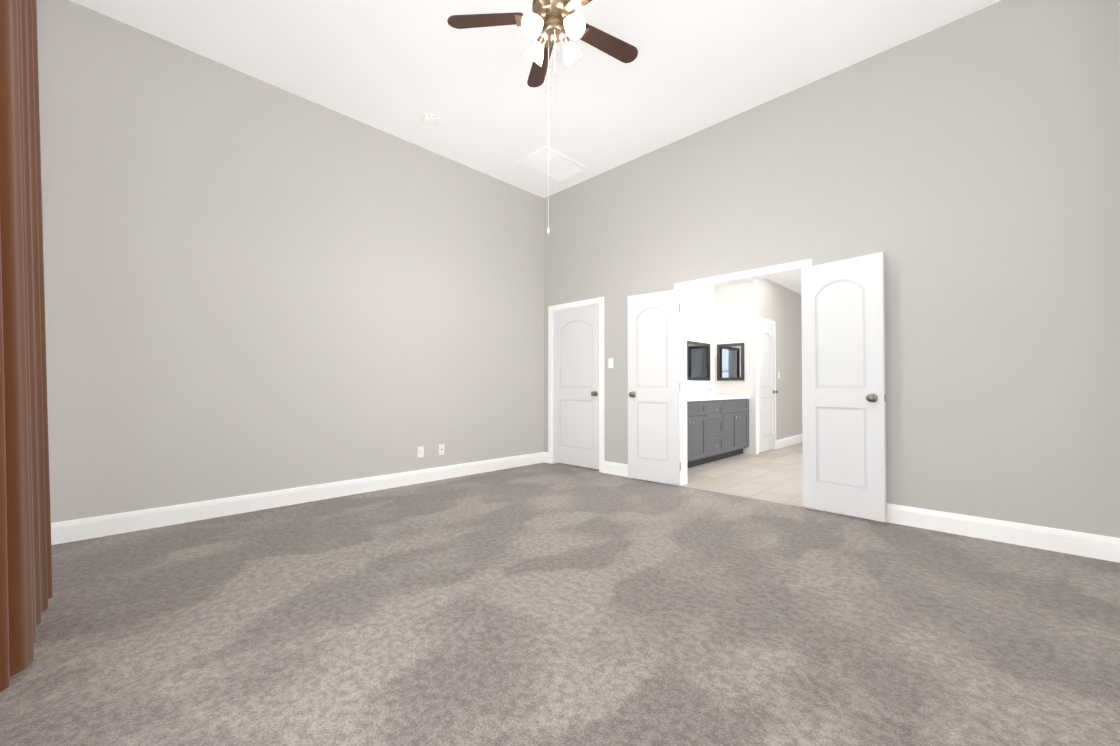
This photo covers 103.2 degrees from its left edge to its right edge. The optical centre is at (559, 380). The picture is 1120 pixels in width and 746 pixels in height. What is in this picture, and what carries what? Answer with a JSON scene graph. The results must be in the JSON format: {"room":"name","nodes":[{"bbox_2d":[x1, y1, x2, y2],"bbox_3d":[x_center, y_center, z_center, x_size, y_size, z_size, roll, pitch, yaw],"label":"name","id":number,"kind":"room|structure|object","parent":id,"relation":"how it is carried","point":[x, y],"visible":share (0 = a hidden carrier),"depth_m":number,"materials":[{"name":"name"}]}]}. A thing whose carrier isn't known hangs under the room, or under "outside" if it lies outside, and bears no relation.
{"room":"empty bedroom","nodes":[
{"label":"empty bedroom","id":0,"kind":"room"},
{"bbox_2d":[36,0,543,522],"bbox_3d":[-1.855,-0.717,4.459,0.120,3.600,4.790,-1,-1,44],"label":"wall","id":1,"kind":"structure","parent":0,"point":[254,284],"depth_m":3.66,"materials":[{"name":"grey paint"}]},
{"bbox_2d":[51,452,546,544],"bbox_3d":[-1.791,1.012,4.395,0.030,0.140,4.520,-1,-1,44],"label":"baseboard","id":2,"kind":"structure","parent":1,"relation":"attached to","point":[112,524],"depth_m":3.66,"materials":[{"name":"white wood"}]},
{"bbox_2d":[417,446,423,457],"bbox_3d":[-1.484,0.756,4.726,0.008,0.115,0.070,-1,-1,44],"label":"electrical outlet","id":3,"kind":"object","parent":1,"relation":"attached to","point":[420,452],"visible":1,"depth_m":4.72,"materials":[{"name":"white plastic"}]},
{"bbox_2d":[439,444,444,454],"bbox_3d":[-1.306,0.759,4.902,0.016,0.115,0.070,-1,-1,44],"label":"electrical outlet","id":4,"kind":"object","parent":1,"relation":"attached to","point":[441,449],"visible":1,"depth_m":4.90,"materials":[{"name":"white plastic"}]},
{"bbox_2d":[70,0,1000,197],"bbox_3d":[-0.057,-2.590,2.718,5.160,0.100,4.790,-1,-1,44],"label":"ceiling","id":5,"kind":"structure","parent":0,"point":[398,68],"depth_m":3.50,"materials":[{"name":"white paint"}]},
{"bbox_2d":[422,113,437,124],"bbox_3d":[-1.249,-2.498,4.258,0.152,0.044,0.152,-1,-1,44],"label":"smoke detector","id":6,"kind":"object","parent":5,"relation":"attached to","point":[429,119],"visible":1,"depth_m":4.22,"materials":[{"name":"white plastic"}]},
{"bbox_2d":[447,0,637,233],"bbox_3d":[0.002,-1.728,2.703,1.238,1.625,1.268,-1,-1,44],"label":"ceiling fan","id":7,"kind":"object","parent":5,"relation":"hanging from","point":[553,20],"visible":1,"depth_m":2.77,"materials":[{"name":"brown wood"}]},
{"bbox_2d":[517,146,588,182],"bbox_3d":[-0.078,-2.499,5.155,0.470,0.017,0.710,-1,-1,44],"label":"ceiling vent","id":8,"kind":"object","parent":5,"relation":"in","point":[562,168],"visible":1,"depth_m":5.12,"materials":[{"name":"white metal"}]},
{"bbox_2d":[0,463,1119,745],"bbox_3d":[-0.057,1.100,2.670,4.920,0.080,4.550,-1,-1,44],"label":"floor carpet","id":9,"kind":"object","parent":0,"point":[544,605],"visible":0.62,"depth_m":1.87,"materials":[{"name":"grey carpet"}]},
{"bbox_2d":[554,463,598,471],"bbox_3d":[0.516,1.144,6.030,1.030,0.080,1.050,-1,-1,44],"label":"floor","id":10,"kind":"structure","parent":0,"point":[580,467],"depth_m":5.62,"materials":[{"name":"carpet"}]},
{"bbox_2d":[687,287,714,381],"bbox_3d":[2.412,-0.257,7.159,0.120,2.750,5.050,-1,-1,44],"label":"wall","id":11,"kind":"structure","parent":0,"point":[700,305],"depth_m":6.88,"materials":[{"name":"white paint"}]},
{"bbox_2d":[687,340,710,380],"bbox_3d":[2.101,-0.297,6.736,0.027,0.580,0.750,-1,-1,44],"label":"mirror","id":12,"kind":"object","parent":11,"relation":"attached to","point":[698,360],"visible":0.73,"depth_m":6.74,"materials":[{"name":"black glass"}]},
{"bbox_2d":[687,390,714,393],"bbox_3d":[1.599,0.171,6.225,0.018,0.100,2.568,-1,-1,44],"label":"backsplash","id":13,"kind":"structure","parent":11,"relation":"attached to","point":[688,391],"depth_m":6.74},
{"bbox_2d":[682,442,804,506],"bbox_3d":[3.644,1.141,5.847,3.690,0.080,5.170,-1,-1,44],"label":"floor","id":14,"kind":"structure","parent":0,"point":[775,475],"depth_m":5.06,"materials":[{"name":"beige tile"}]},
{"bbox_2d":[687,398,748,467],"bbox_3d":[1.798,0.681,6.023,0.576,0.845,2.564,-1,-1,44],"label":"bathroom vanity","id":15,"kind":"object","parent":14,"relation":"on","point":[717,427],"depth_m":5.98,"materials":[{"name":"grey wood"}]},
{"bbox_2d":[687,394,749,401],"bbox_3d":[1.794,0.239,6.033,0.564,0.040,2.568,-1,-1,44],"label":"countertop","id":16,"kind":"structure","parent":15,"relation":"on","point":[690,397],"depth_m":6.28,"materials":[{"name":"white stone"}]},
{"bbox_2d":[714,278,801,454],"bbox_3d":[3.545,-0.249,7.770,0.640,2.750,2.350,-1,-1,44],"label":"wall","id":17,"kind":"structure","parent":0,"point":[739,307],"depth_m":7.13,"materials":[{"name":"grey paint"}]},
{"bbox_2d":[717,343,743,380],"bbox_3d":[2.672,-0.294,6.960,0.430,0.580,0.027,-1,-1,44],"label":"mirror","id":18,"kind":"object","parent":17,"relation":"attached to","point":[730,362],"visible":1,"depth_m":6.96,"materials":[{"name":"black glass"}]},
{"bbox_2d":[755,316,775,453],"bbox_3d":[3.254,0.069,7.000,0.018,2.095,0.810,-1,-1,44],"label":"door frame","id":19,"kind":"structure","parent":17,"relation":"attached to","point":[757,319],"depth_m":6.73,"materials":[{"name":"white wood"}]},
{"bbox_2d":[758,321,777,451],"bbox_3d":[3.283,0.091,6.973,0.093,2.000,0.684,-1,-1,44],"label":"bathroom door","id":20,"kind":"structure","parent":17,"relation":"in","point":[766,367],"depth_m":6.98,"materials":[{"name":"white wood"}]},
{"bbox_2d":[776,434,801,448],"bbox_3d":[4.069,1.057,7.819,0.016,0.140,1.520,-1,-1,44],"label":"baseboard","id":21,"kind":"structure","parent":17,"relation":"attached to","point":[785,442],"depth_m":7.67,"materials":[{"name":"white wood"}]},
{"bbox_2d":[767,273,800,294],"bbox_3d":[3.686,-1.698,5.927,3.690,0.100,5.050,-1,-1,44],"label":"ceiling","id":22,"kind":"structure","parent":0,"point":[792,282],"depth_m":7.28,"materials":[{"name":"white paint"}]},
{"bbox_2d":[544,0,1119,537],"bbox_3d":[1.579,-0.718,4.360,4.920,3.600,0.120,-1,-1,44],"label":"wall","id":23,"kind":"structure","parent":0,"point":[962,174],"depth_m":3.12,"materials":[{"name":"grey paint"}]},
{"bbox_2d":[553,304,598,468],"bbox_3d":[0.212,0.073,5.643,0.804,2.000,0.175,-1,-1,44],"label":"closet door","id":24,"kind":"structure","parent":23,"relation":"in","point":[575,386],"depth_m":5.63,"materials":[{"name":"white wood"}]},
{"bbox_2d":[548,297,603,472],"bbox_3d":[0.229,0.049,5.662,0.945,2.100,0.138,-1,-1,44],"label":"trim","id":25,"kind":"structure","parent":23,"relation":"attached to","point":[582,303],"depth_m":5.53,"materials":[{"name":"white wood"}]},
{"bbox_2d":[608,358,612,367],"bbox_3d":[0.597,-0.207,5.223,0.070,0.115,0.013,-1,-1,44],"label":"bedroom light switch","id":26,"kind":"object","parent":23,"relation":"attached to","point":[610,362],"visible":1,"depth_m":5.22,"materials":[{"name":"white plastic"}]},
{"bbox_2d":[604,461,674,484],"bbox_3d":[0.860,1.019,4.947,0.941,0.140,0.016,-1,-1,44],"label":"baseboard","id":27,"kind":"structure","parent":23,"relation":"attached to","point":[620,469],"depth_m":5.14,"materials":[{"name":"white wood"}]},
{"bbox_2d":[627,289,680,483],"bbox_3d":[0.971,0.061,4.712,0.581,2.000,0.186,-1,-1,44],"label":"double door","id":28,"kind":"structure","parent":23,"relation":"in","point":[653,394],"depth_m":4.71,"materials":[{"name":"white wood"}]},
{"bbox_2d":[674,259,813,508],"bbox_3d":[1.707,0.030,4.224,1.299,2.100,0.156,-1,-1,44],"label":"door frame","id":29,"kind":"structure","parent":23,"relation":"attached to","point":[683,288],"depth_m":4.58,"materials":[{"name":"white wood"}]},
{"bbox_2d":[801,252,886,521],"bbox_3d":[2.209,0.045,3.497,0.581,2.000,0.186,-1,-1,44],"label":"double door","id":30,"kind":"structure","parent":23,"relation":"in","point":[843,391],"depth_m":3.48,"materials":[{"name":"white wood"}]},
{"bbox_2d":[814,503,1118,562],"bbox_3d":[2.694,0.996,3.147,1.600,0.140,0.016,-1,-1,44],"label":"baseboard","id":31,"kind":"structure","parent":23,"relation":"attached to","point":[1101,547],"depth_m":2.90,"materials":[{"name":"white wood"}]},
{"bbox_2d":[1119,0,1119,40],"bbox_3d":[1.741,-0.763,0.929,0.120,3.600,4.790,-1,-1,44],"label":"wall","id":32,"kind":"structure","parent":0,"point":[1119,20],"depth_m":2.60,"materials":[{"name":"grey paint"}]},
{"bbox_3d":[-1.693,-0.762,1.028,4.920,3.600,0.120,-1,-1,44],"label":"wall","id":33,"kind":"structure","parent":0,"visible":0},
{"bbox_2d":[0,0,52,691],"bbox_3d":[-1.257,-0.499,0.840,3.824,3.000,0.225,-1,-1,44],"label":"curtain","id":34,"kind":"object","parent":33,"relation":"hanging from","point":[26,589],"visible":1,"depth_m":1.57,"materials":[{"name":"brown fabric"}]}
]}

